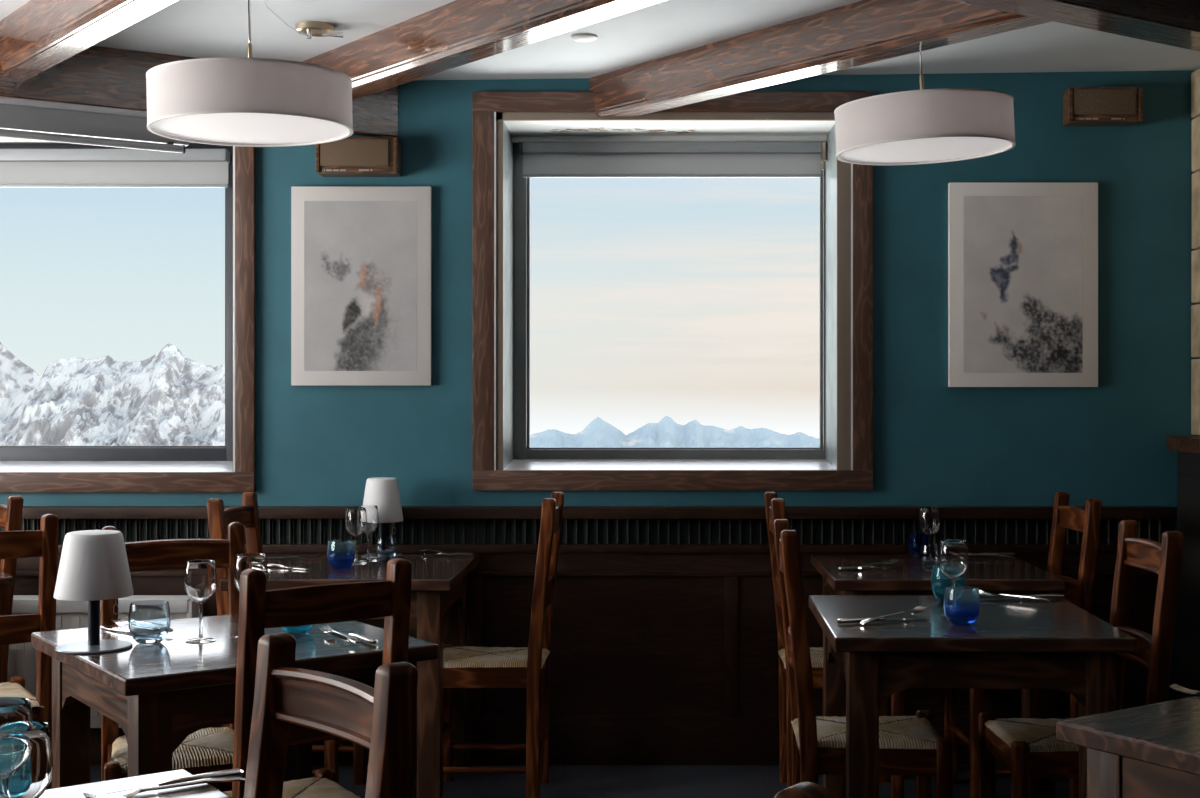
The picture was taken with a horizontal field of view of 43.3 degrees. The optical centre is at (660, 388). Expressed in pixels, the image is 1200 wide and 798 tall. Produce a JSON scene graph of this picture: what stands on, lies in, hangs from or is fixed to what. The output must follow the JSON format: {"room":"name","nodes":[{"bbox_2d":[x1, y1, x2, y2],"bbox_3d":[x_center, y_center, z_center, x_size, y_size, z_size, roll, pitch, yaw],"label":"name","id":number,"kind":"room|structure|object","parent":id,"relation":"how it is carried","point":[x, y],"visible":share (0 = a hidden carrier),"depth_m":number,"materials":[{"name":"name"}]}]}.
{"room":"restaurant dining room","nodes":[
{"label":"restaurant dining room","id":0,"kind":"room"},
{"bbox_2d":[90,765,1069,797],"bbox_3d":[-0.550,1.373,1.475,6.700,0.120,8.550,0,0,0],"label":"floor","id":1,"kind":"structure","parent":0,"point":[565,781],"depth_m":5.02,"materials":[{"name":"carpet"}]},
{"bbox_2d":[0,571,12,682],"bbox_3d":[-2.455,0.943,4.681,0.695,0.740,0.717,0,0,-36],"label":"dining table","id":2,"kind":"object","parent":1,"relation":"on","point":[6,580],"visible":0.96,"depth_m":4.61,"materials":[{"name":"brown wood"}]},
{"bbox_2d":[0,496,23,682],"bbox_3d":[-2.319,0.829,4.868,0.415,0.969,0.356,0,0,-37],"label":"dining chair","id":3,"kind":"object","parent":1,"relation":"on","point":[11,513],"visible":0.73,"depth_m":4.83,"materials":[{"name":"brown wood"}]},
{"bbox_2d":[0,514,58,789],"bbox_3d":[-1.917,0.829,4.210,0.356,0.969,0.415,0,0,-36],"label":"dining chair","id":4,"kind":"object","parent":1,"relation":"on","point":[42,543],"visible":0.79,"depth_m":4.14,"materials":[{"name":"brown wood"}]},
{"bbox_2d":[8,595,198,727],"bbox_3d":[-2.454,1.014,5.190,1.712,0.597,0.110,0,0,0],"label":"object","id":5,"kind":"object","parent":1,"relation":"on","point":[22,657],"visible":0.21,"depth_m":5.14,"materials":[{"name":"white metal"}]},
{"bbox_2d":[39,769,231,797],"bbox_3d":[-0.786,0.943,1.786,0.695,0.740,0.717,0,0,-37],"label":"dining table","id":6,"kind":"object","parent":1,"relation":"on","point":[205,790],"visible":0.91,"depth_m":2.16,"materials":[{"name":"brown wood"}]},
{"bbox_2d":[0,697,32,723],"bbox_3d":[-0.822,0.482,1.885,0.073,0.181,0.073,0,0,0],"label":"wine glass","id":7,"kind":"object","parent":6,"relation":"on","point":[12,709],"visible":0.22,"depth_m":1.87,"materials":[{"name":"clear glass"}]},
{"bbox_2d":[0,721,52,797],"bbox_3d":[-0.744,0.482,1.750,0.073,0.181,0.073,0,0,0],"label":"tumbler","id":8,"kind":"object","parent":6,"relation":"on","point":[26,753],"visible":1,"depth_m":1.72,"materials":[{"name":"clear glass"}]},
{"bbox_2d":[83,776,244,797],"bbox_3d":[-0.692,0.559,2.117,0.221,0.011,0.029,0,0,-32],"label":"fork","id":9,"kind":"object","parent":6,"relation":"on","point":[231,778],"visible":0.98,"depth_m":2.12,"materials":[{"name":"silver metal"}]},
{"bbox_2d":[86,768,243,797],"bbox_3d":[-0.716,0.565,2.153,0.247,0.011,0.025,0,0,-38],"label":"knife","id":10,"kind":"object","parent":6,"relation":"on","point":[229,772],"visible":0.57,"depth_m":2.19,"materials":[{"name":"silver metal"}]},
{"bbox_2d":[101,522,244,790],"bbox_3d":[-1.170,0.829,3.667,0.356,0.969,0.415,0,0,-22],"label":"dining chair","id":11,"kind":"object","parent":1,"relation":"on","point":[206,750],"visible":0.48,"depth_m":3.75,"materials":[{"name":"brown wood"}]},
{"bbox_2d":[31,614,437,797],"bbox_3d":[-0.991,0.943,3.471,0.695,0.740,0.717,0,0,-36],"label":"dining table","id":12,"kind":"object","parent":1,"relation":"on","point":[160,694],"visible":0.53,"depth_m":3.27,"materials":[{"name":"brown wood"}]},
{"bbox_2d":[54,530,133,653],"bbox_3d":[-1.254,0.444,3.338,0.166,0.256,0.166,0,0,0],"label":"table lamp","id":13,"kind":"object","parent":12,"relation":"on","point":[93,566],"visible":1,"depth_m":3.29,"materials":[{"name":"grey"}]},
{"bbox_2d":[100,626,129,631],"bbox_3d":[-1.248,0.565,3.543,0.247,0.011,0.025,0,0,40],"label":"knife","id":14,"kind":"object","parent":12,"relation":"on","point":[105,627],"visible":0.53,"depth_m":3.58,"materials":[{"name":"silver metal"}]},
{"bbox_2d":[111,618,172,631],"bbox_3d":[-1.227,0.559,3.575,0.221,0.011,0.029,0,0,37],"label":"fork","id":15,"kind":"object","parent":12,"relation":"on","point":[118,621],"visible":0.56,"depth_m":3.62,"materials":[{"name":"silver metal"}]},
{"bbox_2d":[128,600,170,643],"bbox_3d":[-1.154,0.527,3.404,0.091,0.090,0.091,0,0,0],"label":"tumbler","id":16,"kind":"object","parent":12,"relation":"on","point":[149,621],"visible":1,"depth_m":3.37,"materials":[{"name":"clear glass"}]},
{"bbox_2d":[184,560,216,642],"bbox_3d":[-1.047,0.482,3.431,0.073,0.181,0.073,0,0,0],"label":"wine glass","id":17,"kind":"object","parent":12,"relation":"on","point":[200,576],"visible":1,"depth_m":3.41,"materials":[{"name":"clear glass"}]},
{"bbox_2d":[184,560,216,602],"bbox_3d":[-1.047,0.439,3.431,0.073,0.095,0.073,0,0,0],"label":"bowl","id":18,"kind":"object","parent":17,"relation":"on","point":[200,576],"depth_m":3.40,"materials":[{"name":"clear glass"}]},
{"bbox_2d":[234,553,267,637],"bbox_3d":[-0.947,0.477,3.486,0.077,0.190,0.077,0,0,0],"label":"wine glass","id":19,"kind":"object","parent":12,"relation":"on","point":[243,561],"visible":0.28,"depth_m":3.46,"materials":[{"name":"clear glass"}]},
{"bbox_2d":[234,553,267,591],"bbox_3d":[-0.947,0.432,3.486,0.077,0.100,0.077,0,0,0],"label":"bowl","id":20,"kind":"object","parent":19,"relation":"on","point":[243,561],"depth_m":3.46,"materials":[{"name":"clear glass"}]},
{"bbox_2d":[282,625,312,632],"bbox_3d":[-0.858,0.537,3.558,0.086,0.070,0.086,0,0,0],"label":"tumbler","id":21,"kind":"object","parent":12,"relation":"on","point":[292,629],"visible":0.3,"depth_m":3.53,"materials":[{"name":"teal glass"}]},
{"bbox_2d":[317,625,359,642],"bbox_3d":[-0.734,0.559,3.446,0.029,0.011,0.221,0,0,-33],"label":"fork","id":22,"kind":"object","parent":12,"relation":"on","point":[350,637],"visible":1,"depth_m":3.44,"materials":[{"name":"silver metal"}]},
{"bbox_2d":[329,629,377,643],"bbox_3d":[-0.713,0.565,3.474,0.025,0.011,0.247,0,0,-36],"label":"knife","id":23,"kind":"object","parent":12,"relation":"on","point":[364,638],"visible":0.62,"depth_m":3.41,"materials":[{"name":"silver metal"}]},
{"bbox_2d":[207,492,366,791],"bbox_3d":[-1.202,0.829,4.878,0.415,0.969,0.356,0,0,5],"label":"dining chair","id":24,"kind":"object","parent":1,"relation":"on","point":[219,518],"visible":0.1,"depth_m":4.88,"materials":[{"name":"brown wood"}]},
{"bbox_2d":[223,558,411,797],"bbox_3d":[-0.766,0.829,3.124,0.356,0.969,0.415,0,0,-36],"label":"dining chair","id":25,"kind":"object","parent":1,"relation":"on","point":[260,608],"visible":0.65,"depth_m":2.95,"materials":[{"name":"brown wood"}]},
{"bbox_2d":[244,632,417,797],"bbox_3d":[-0.574,0.829,1.883,0.415,0.969,0.356,0,0,-43],"label":"dining chair","id":26,"kind":"object","parent":1,"relation":"on","point":[380,719],"visible":1,"depth_m":2.01,"materials":[{"name":"brown wood"}]},
{"bbox_2d":[220,554,478,797],"bbox_3d":[-0.980,0.943,4.893,0.695,0.740,0.717,0,0,0],"label":"dining table","id":27,"kind":"object","parent":1,"relation":"on","point":[439,582],"visible":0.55,"depth_m":4.61,"materials":[{"name":"brown wood"}]},
{"bbox_2d":[267,563,314,569],"bbox_3d":[-1.204,0.565,4.819,0.247,0.011,0.025,0,0,26],"label":"knife","id":28,"kind":"object","parent":27,"relation":"on","point":[268,564],"visible":0.78,"depth_m":4.82,"materials":[{"name":"silver metal"}]},
{"bbox_2d":[266,555,319,558],"bbox_3d":[-1.243,0.559,4.997,0.221,0.011,0.029,0,0,-21],"label":"fork","id":29,"kind":"object","parent":27,"relation":"on","point":[316,555],"visible":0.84,"depth_m":5.01,"materials":[{"name":"silver metal"}]},
{"bbox_2d":[327,539,354,568],"bbox_3d":[-1.022,0.528,4.817,0.089,0.088,0.089,0,0,0],"label":"tumbler","id":30,"kind":"object","parent":27,"relation":"on","point":[340,553],"visible":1,"depth_m":4.78,"materials":[{"name":"blue glass"}]},
{"bbox_2d":[345,507,366,563],"bbox_3d":[-1.002,0.482,4.955,0.073,0.181,0.073,0,0,0],"label":"wine glass","id":31,"kind":"object","parent":27,"relation":"on","point":[355,517],"visible":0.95,"depth_m":4.93,"materials":[{"name":"clear glass"}]},
{"bbox_2d":[345,507,366,536],"bbox_3d":[-1.002,0.439,4.955,0.073,0.095,0.073,0,0,0],"label":"bowl","id":32,"kind":"object","parent":31,"relation":"on","point":[355,517],"depth_m":4.93,"materials":[{"name":"clear glass"}]},
{"bbox_2d":[358,505,378,560],"bbox_3d":[-0.979,0.482,5.042,0.073,0.181,0.073,0,0,0],"label":"wine glass","id":33,"kind":"object","parent":27,"relation":"on","point":[371,510],"visible":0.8,"depth_m":5.02,"materials":[{"name":"clear glass"}]},
{"bbox_2d":[358,505,378,534],"bbox_3d":[-0.979,0.439,5.042,0.073,0.095,0.073,0,0,0],"label":"bowl","id":34,"kind":"object","parent":33,"relation":"on","point":[371,510],"depth_m":5.02,"materials":[{"name":"clear glass"}]},
{"bbox_2d":[361,477,402,557],"bbox_3d":[-0.955,0.438,5.165,0.144,0.268,0.144,0,0,0],"label":"table lamp","id":35,"kind":"object","parent":27,"relation":"on","point":[382,492],"visible":0.76,"depth_m":5.12,"materials":[{"name":"grey"}]},
{"bbox_2d":[375,535,396,559],"bbox_3d":[-0.924,0.533,5.071,0.074,0.078,0.074,0,0,0],"label":"tumbler","id":36,"kind":"object","parent":27,"relation":"on","point":[385,545],"visible":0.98,"depth_m":5.04,"materials":[{"name":"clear glass"}]},
{"bbox_2d":[419,549,451,554],"bbox_3d":[-0.786,0.559,5.210,0.029,0.011,0.221,0,0,-39],"label":"fork","id":37,"kind":"object","parent":27,"relation":"on","point":[444,552],"visible":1,"depth_m":5.18,"materials":[{"name":"silver metal"}]},
{"bbox_2d":[406,552,473,554],"bbox_3d":[-0.767,0.565,5.178,0.247,0.011,0.025,0,0,0],"label":"knife","id":38,"kind":"object","parent":27,"relation":"on","point":[440,553],"visible":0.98,"depth_m":5.17,"materials":[{"name":"silver metal"}]},
{"bbox_2d":[443,492,563,797],"bbox_3d":[-0.534,0.829,4.897,0.415,0.969,0.356,0,0,1],"label":"dining chair","id":39,"kind":"object","parent":1,"relation":"on","point":[528,667],"visible":0.9,"depth_m":4.74,"materials":[{"name":"brown wood"}]},
{"bbox_2d":[774,782,831,797],"bbox_3d":[0.134,0.829,1.069,0.356,0.969,0.415,0,0,37],"label":"dining chair","id":40,"kind":"object","parent":1,"relation":"on","point":[802,789],"visible":1,"depth_m":1.30,"materials":[{"name":"brown wood"}]},
{"bbox_2d":[764,492,903,797],"bbox_3d":[0.553,0.829,4.893,0.415,0.969,0.356,0,0,0],"label":"dining chair","id":41,"kind":"object","parent":1,"relation":"on","point":[774,507],"visible":0.23,"depth_m":4.91,"materials":[{"name":"brown wood"}]},
{"bbox_2d":[774,519,952,797],"bbox_3d":[0.502,0.829,3.830,0.415,0.969,0.356,0,0,1],"label":"dining chair","id":42,"kind":"object","parent":1,"relation":"on","point":[908,745],"visible":0.88,"depth_m":3.67,"materials":[{"name":"brown wood"}]},
{"bbox_2d":[811,554,1064,768],"bbox_3d":[0.868,0.943,4.893,0.695,0.740,0.717,0,0,0],"label":"dining table","id":43,"kind":"object","parent":1,"relation":"on","point":[994,574],"visible":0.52,"depth_m":4.66,"materials":[{"name":"brown wood"}]},
{"bbox_2d":[837,566,906,570],"bbox_3d":[0.673,0.565,4.790,0.247,0.011,0.025,0,0,-21],"label":"knife","id":44,"kind":"object","parent":43,"relation":"on","point":[844,567],"visible":1,"depth_m":4.76,"materials":[{"name":"silver metal"}]},
{"bbox_2d":[858,559,898,568],"bbox_3d":[0.695,0.559,4.831,0.029,0.011,0.221,0,0,39],"label":"fork","id":45,"kind":"object","parent":43,"relation":"on","point":[893,560],"visible":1,"depth_m":4.83,"materials":[{"name":"silver metal"}]},
{"bbox_2d":[908,532,931,557],"bbox_3d":[0.881,0.530,5.131,0.080,0.084,0.080,0,0,0],"label":"tumbler","id":46,"kind":"object","parent":43,"relation":"on","point":[915,539],"visible":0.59,"depth_m":5.10,"materials":[{"name":"blue glass"}]},
{"bbox_2d":[918,507,940,562],"bbox_3d":[0.884,0.482,4.969,0.073,0.181,0.073,0,0,0],"label":"wine glass","id":47,"kind":"object","parent":43,"relation":"on","point":[929,520],"visible":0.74,"depth_m":4.94,"materials":[{"name":"clear glass"}]},
{"bbox_2d":[918,507,940,536],"bbox_3d":[0.884,0.439,4.969,0.073,0.095,0.073,0,0,0],"label":"bowl","id":48,"kind":"object","parent":47,"relation":"on","point":[929,520],"depth_m":4.94,"materials":[{"name":"clear glass"}]},
{"bbox_2d":[919,544,939,570],"bbox_3d":[0.850,0.531,4.751,0.072,0.082,0.072,0,0,0],"label":"tumbler","id":49,"kind":"object","parent":43,"relation":"on","point":[928,556],"visible":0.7,"depth_m":4.72,"materials":[{"name":"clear glass"}]},
{"bbox_2d":[968,553,1012,557],"bbox_3d":[1.074,0.559,5.092,0.221,0.011,0.029,0,0,22],"label":"fork","id":50,"kind":"object","parent":43,"relation":"on","point":[968,553],"visible":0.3,"depth_m":5.07,"materials":[{"name":"silver metal"}]},
{"bbox_2d":[969,552,1015,555],"bbox_3d":[1.094,0.565,5.163,0.247,0.011,0.025,0,0,-8],"label":"knife","id":51,"kind":"object","parent":43,"relation":"on","point":[1002,553],"visible":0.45,"depth_m":5.16,"materials":[{"name":"silver metal"}]},
{"bbox_2d":[809,595,1136,797],"bbox_3d":[0.753,0.943,3.833,0.695,0.740,0.717,0,0,1],"label":"dining table","id":52,"kind":"object","parent":1,"relation":"on","point":[1037,647],"visible":0.92,"depth_m":3.52,"materials":[{"name":"brown wood"}]},
{"bbox_2d":[837,617,928,623],"bbox_3d":[0.548,0.565,3.710,0.247,0.011,0.025,0,0,-17],"label":"knife","id":53,"kind":"object","parent":52,"relation":"on","point":[859,619],"visible":0.96,"depth_m":3.69,"materials":[{"name":"silver metal"}]},
{"bbox_2d":[860,606,925,623],"bbox_3d":[0.571,0.557,3.718,0.221,0.022,0.029,0,0,-40],"label":"fork","id":54,"kind":"object","parent":52,"relation":"on","point":[915,610],"visible":1,"depth_m":3.72,"materials":[{"name":"silver metal"}]},
{"bbox_2d":[931,565,965,600],"bbox_3d":[0.779,0.527,4.088,0.094,0.090,0.094,0,0,0],"label":"tumbler","id":55,"kind":"object","parent":52,"relation":"on","point":[939,581],"visible":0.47,"depth_m":4.06,"materials":[{"name":"teal glass"}]},
{"bbox_2d":[938,539,968,615],"bbox_3d":[0.742,0.478,3.826,0.076,0.188,0.076,0,0,0],"label":"wine glass","id":56,"kind":"object","parent":52,"relation":"on","point":[953,557],"visible":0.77,"depth_m":3.80,"materials":[{"name":"clear glass"}]},
{"bbox_2d":[938,539,968,579],"bbox_3d":[0.742,0.433,3.826,0.076,0.099,0.076,0,0,0],"label":"bowl","id":57,"kind":"object","parent":56,"relation":"on","point":[953,557],"depth_m":3.80,"materials":[{"name":"clear glass"}]},
{"bbox_2d":[943,586,980,624],"bbox_3d":[0.732,0.528,3.672,0.089,0.088,0.089,0,0,0],"label":"tumbler","id":58,"kind":"object","parent":52,"relation":"on","point":[962,604],"visible":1,"depth_m":3.64,"materials":[{"name":"blue glass"}]},
{"bbox_2d":[979,590,1050,601],"bbox_3d":[0.952,0.559,4.077,0.221,0.011,0.029,0,0,43],"label":"fork","id":59,"kind":"object","parent":52,"relation":"on","point":[980,591],"visible":0.9,"depth_m":4.07,"materials":[{"name":"silver metal"}]},
{"bbox_2d":[980,594,1064,599],"bbox_3d":[0.980,0.565,4.098,0.247,0.011,0.025,0,0,-11],"label":"knife","id":60,"kind":"object","parent":52,"relation":"on","point":[1037,595],"visible":0.81,"depth_m":4.10,"materials":[{"name":"silver metal"}]},
{"bbox_2d":[944,492,1101,797],"bbox_3d":[1.164,0.829,4.882,0.415,0.969,0.356,0,0,-3],"label":"dining chair","id":61,"kind":"object","parent":1,"relation":"on","point":[1087,520],"visible":0.22,"depth_m":4.75,"materials":[{"name":"brown wood"}]},
{"bbox_2d":[978,520,1183,797],"bbox_3d":[1.049,0.829,3.804,0.415,0.969,0.356,0,0,-2],"label":"dining chair","id":62,"kind":"object","parent":1,"relation":"on","point":[1030,748],"visible":0.55,"depth_m":3.72,"materials":[{"name":"brown wood"}]},
{"bbox_2d":[1056,695,1199,797],"bbox_3d":[1.169,0.943,2.505,0.695,0.740,0.717,0,0,-34],"label":"dining table","id":63,"kind":"object","parent":1,"relation":"on","point":[1151,750],"visible":1,"depth_m":2.53,"materials":[{"name":"brown wood"}]},
{"bbox_2d":[1169,684,1199,694],"bbox_3d":[1.049,0.565,2.782,0.221,0.011,0.029,0,0,43],"label":"fork","id":64,"kind":"object","parent":63,"relation":"on","point":[1176,687],"visible":1,"depth_m":2.84,"materials":[{"name":"silver metal"}]},
{"bbox_2d":[1177,452,1199,698],"bbox_3d":[2.123,0.763,4.917,0.748,1.099,0.634,0,0,0],"label":"base cabinet","id":65,"kind":"object","parent":1,"relation":"on","point":[1188,464],"visible":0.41,"depth_m":5.08,"materials":[{"name":"black wood"}]},
{"bbox_2d":[1167,436,1199,453],"bbox_3d":[2.124,0.188,4.892,0.745,0.051,0.684,0,0,0],"label":"wooden ledge","id":66,"kind":"object","parent":65,"relation":"on","point":[1187,444],"visible":1,"depth_m":5.06,"materials":[{"name":"brown wood"}]},
{"bbox_2d":[1191,68,1199,434],"bbox_3d":[2.178,-0.474,4.958,0.639,1.269,0.673,0,0,0],"label":"stone pillar","id":67,"kind":"structure","parent":66,"relation":"on","point":[1195,76],"depth_m":5.25,"materials":[{"name":"beige stone"}]},
{"bbox_2d":[0,70,1199,700],"bbox_3d":[-0.550,0.063,5.510,6.700,2.500,0.420,0,0,0],"label":"wall","id":68,"kind":"structure","parent":0,"point":[935,443],"depth_m":5.30,"materials":[{"name":"teal paint"}]},
{"bbox_2d":[0,137,255,492],"bbox_3d":[-2.461,-0.339,5.496,2.078,1.401,0.448,0,0,0],"label":"window","id":69,"kind":"structure","parent":68,"relation":"in","point":[231,467],"depth_m":5.27,"materials":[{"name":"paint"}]},
{"bbox_2d":[0,149,229,187],"bbox_3d":[-2.444,-0.819,5.607,1.672,0.139,0.065,0,0,0],"label":"roller blind","id":70,"kind":"object","parent":69,"relation":"attached to","point":[19,168],"visible":1,"depth_m":5.61,"materials":[{"name":"grey fabric"}]},
{"bbox_2d":[315,137,401,176],"bbox_3d":[-1.049,-0.807,5.246,0.282,0.128,0.102,0,0,0],"label":"wall speaker","id":71,"kind":"object","parent":68,"relation":"attached to","point":[349,156],"visible":0.94,"depth_m":5.20,"materials":[{"name":"brown wood"}]},
{"bbox_2d":[320,139,387,165],"bbox_3d":[-1.057,-0.815,5.202,0.236,0.092,0.008,0,0,0],"label":"grille","id":72,"kind":"object","parent":71,"relation":"attached to","point":[344,152],"depth_m":5.20,"materials":[{"name":"fabric"}]},
{"bbox_2d":[291,187,431,384],"bbox_3d":[-1.048,-0.360,5.286,0.488,0.695,0.025,0,0,0],"label":"picture","id":73,"kind":"object","parent":68,"relation":"attached to","point":[361,257],"visible":1,"depth_m":5.27,"materials":[{"name":"grey paper"}]},
{"bbox_2d":[304,201,416,370],"bbox_3d":[-1.050,-0.360,5.273,0.393,0.595,0.001,0,0,0],"label":"print","id":74,"kind":"object","parent":73,"relation":"attached to","point":[360,257],"depth_m":5.27},
{"bbox_2d":[0,519,1169,543],"bbox_3d":[-0.907,0.497,5.287,5.385,0.092,0.026,0,0,0],"label":"air vent","id":75,"kind":"object","parent":68,"relation":"attached to","point":[273,531],"depth_m":5.29,"materials":[{"name":"grey metal"}]},
{"bbox_2d":[0,506,1174,764],"bbox_3d":[-0.907,0.862,5.268,5.385,0.902,0.065,0,0,0],"label":"wainscoting","id":76,"kind":"structure","parent":68,"relation":"attached to","point":[664,650],"depth_m":5.28,"materials":[{"name":"brown wood"}]},
{"bbox_2d":[472,92,872,490],"bbox_3d":[0.041,-0.342,5.496,1.401,1.394,0.448,0,0,0],"label":"window","id":77,"kind":"structure","parent":68,"relation":"in","point":[503,458],"depth_m":5.28,"materials":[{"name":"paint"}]},
{"bbox_2d":[519,142,825,177],"bbox_3d":[0.042,-0.851,5.607,1.138,0.128,0.065,0,0,0],"label":"roller blind","id":78,"kind":"object","parent":77,"relation":"attached to","point":[540,159],"visible":1,"depth_m":5.61,"materials":[{"name":"grey fabric"}]},
{"bbox_2d":[948,183,1097,386],"bbox_3d":[1.268,-0.364,5.286,0.520,0.715,0.025,0,0,0],"label":"picture","id":79,"kind":"object","parent":68,"relation":"attached to","point":[1023,257],"visible":1,"depth_m":5.27,"materials":[{"name":"white paper"}]},
{"bbox_2d":[964,196,1082,372],"bbox_3d":[1.265,-0.366,5.273,0.416,0.619,0.001,0,0,0],"label":"print","id":80,"kind":"object","parent":79,"relation":"attached to","point":[1023,255],"depth_m":5.27},
{"bbox_2d":[1063,87,1142,126],"bbox_3d":[1.533,-0.982,5.246,0.254,0.123,0.102,0,0,0],"label":"wall speaker","id":81,"kind":"object","parent":68,"relation":"attached to","point":[1082,106],"visible":1,"depth_m":5.20,"materials":[{"name":"brown wood"}]},
{"bbox_2d":[1073,89,1135,114],"bbox_3d":[1.529,-0.990,5.202,0.217,0.087,0.008,0,0,0],"label":"grille","id":82,"kind":"object","parent":81,"relation":"attached to","point":[1085,101],"depth_m":5.20,"materials":[{"name":"fabric"}]},
{"bbox_2d":[0,0,1199,80],"bbox_3d":[-0.550,-1.163,1.475,6.700,0.238,8.550,0,0,0],"label":"ceiling","id":83,"kind":"structure","parent":0,"point":[189,28],"depth_m":4.71,"materials":[{"name":"paint"}]},
{"bbox_2d":[0,0,177,82],"bbox_3d":[-1.223,-1.028,3.615,0.116,0.193,2.442,0,0,-39],"label":"ceiling beam","id":84,"kind":"structure","parent":83,"relation":"attached to","point":[39,35],"depth_m":4.05,"materials":[{"name":"brown wood"}]},
{"bbox_2d":[0,46,397,136],"bbox_3d":[-2.274,-1.009,4.394,3.250,0.247,0.050,0,0,-35],"label":"ceiling beam","id":85,"kind":"structure","parent":83,"relation":"attached to","point":[99,76],"depth_m":4.75,"materials":[{"name":"brown wood"}]},
{"bbox_2d":[0,96,188,153],"bbox_3d":[-2.281,-0.822,4.379,2.020,0.126,0.065,0,0,-35],"label":"screen","id":86,"kind":"object","parent":85,"relation":"attached to","point":[29,119],"visible":0.72,"depth_m":4.69,"materials":[{"name":"metal"}]},
{"bbox_2d":[146,0,352,146],"bbox_3d":[-1.038,-0.865,3.810,0.502,0.426,0.502,-1,0,0],"label":"pendant lamp","id":87,"kind":"object","parent":83,"relation":"hanging from","point":[250,101],"visible":1,"depth_m":3.63,"materials":[{"name":"fabric"}]},
{"bbox_2d":[151,113,348,143],"bbox_3d":[-1.033,-0.661,3.810,0.486,0.004,0.486,-1,0,0],"label":"diffuser","id":88,"kind":"object","parent":87,"relation":"attached to","point":[203,128],"depth_m":3.80,"materials":[{"name":"white plastic"}]},
{"bbox_2d":[262,0,342,38],"bbox_3d":[-1.013,-1.058,4.189,0.150,0.047,0.718,0,0,0],"label":"ceiling rose","id":89,"kind":"object","parent":83,"relation":"attached to","point":[310,29],"visible":1,"depth_m":4.45,"materials":[{"name":"gold metal"}]},
{"bbox_2d":[303,0,666,99],"bbox_3d":[-0.444,-1.038,4.154,0.116,0.187,2.442,0,0,-39],"label":"ceiling beam","id":90,"kind":"structure","parent":83,"relation":"attached to","point":[456,33],"depth_m":4.25,"materials":[{"name":"brown wood"}]},
{"bbox_2d":[571,33,597,41],"bbox_3d":[-0.237,-1.086,4.670,0.082,0.012,0.082,0,0,0],"label":"recessed light","id":91,"kind":"object","parent":83,"relation":"attached to","point":[580,37],"visible":1,"depth_m":4.65,"materials":[{"name":"white plastic"}]},
{"bbox_2d":[589,0,1051,116],"bbox_3d":[0.441,-1.047,4.533,0.116,0.190,2.059,0,0,-39],"label":"ceiling beam","id":92,"kind":"structure","parent":83,"relation":"attached to","point":[862,32],"depth_m":4.50,"materials":[{"name":"brown wood"}]},
{"bbox_2d":[834,51,1015,164],"bbox_3d":[0.741,-0.888,4.287,0.521,0.450,0.502,0,0,0],"label":"pendant lamp","id":93,"kind":"object","parent":83,"relation":"hanging from","point":[940,125],"visible":0.94,"depth_m":4.10,"materials":[{"name":"fabric"}]},
{"bbox_2d":[840,137,1011,162],"bbox_3d":[0.750,-0.683,4.287,0.486,0.004,0.486,-3,0,0],"label":"diffuser","id":94,"kind":"object","parent":93,"relation":"attached to","point":[853,149],"depth_m":4.28,"materials":[{"name":"white plastic"}]},
{"bbox_2d":[951,0,1199,50],"bbox_3d":[-0.550,-1.021,2.520,7.504,0.272,0.140,0,0,-35],"label":"ceiling beam","id":95,"kind":"structure","parent":83,"relation":"attached to","point":[1176,23],"depth_m":3.63,"materials":[{"name":"brown wood"}]},
{"label":"outside","id":96,"kind":"structure","parent":0,"visible":0},
{"bbox_2d":[0,343,224,445],"bbox_3d":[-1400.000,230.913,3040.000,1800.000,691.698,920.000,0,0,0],"label":"mountain","id":97,"kind":"structure","parent":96,"point":[166,398],"depth_m":2901.14},
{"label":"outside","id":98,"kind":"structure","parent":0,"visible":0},
{"bbox_2d":[0,342,40,398],"bbox_3d":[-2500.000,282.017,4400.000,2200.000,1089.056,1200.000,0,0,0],"label":"mountain","id":99,"kind":"structure","parent":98,"point":[17,379],"depth_m":4363.65},
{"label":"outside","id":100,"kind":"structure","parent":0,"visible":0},
{"bbox_2d":[530,416,818,446],"bbox_3d":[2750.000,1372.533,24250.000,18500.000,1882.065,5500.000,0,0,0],"label":"mountain","id":101,"kind":"structure","parent":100,"point":[598,433],"depth_m":8883.94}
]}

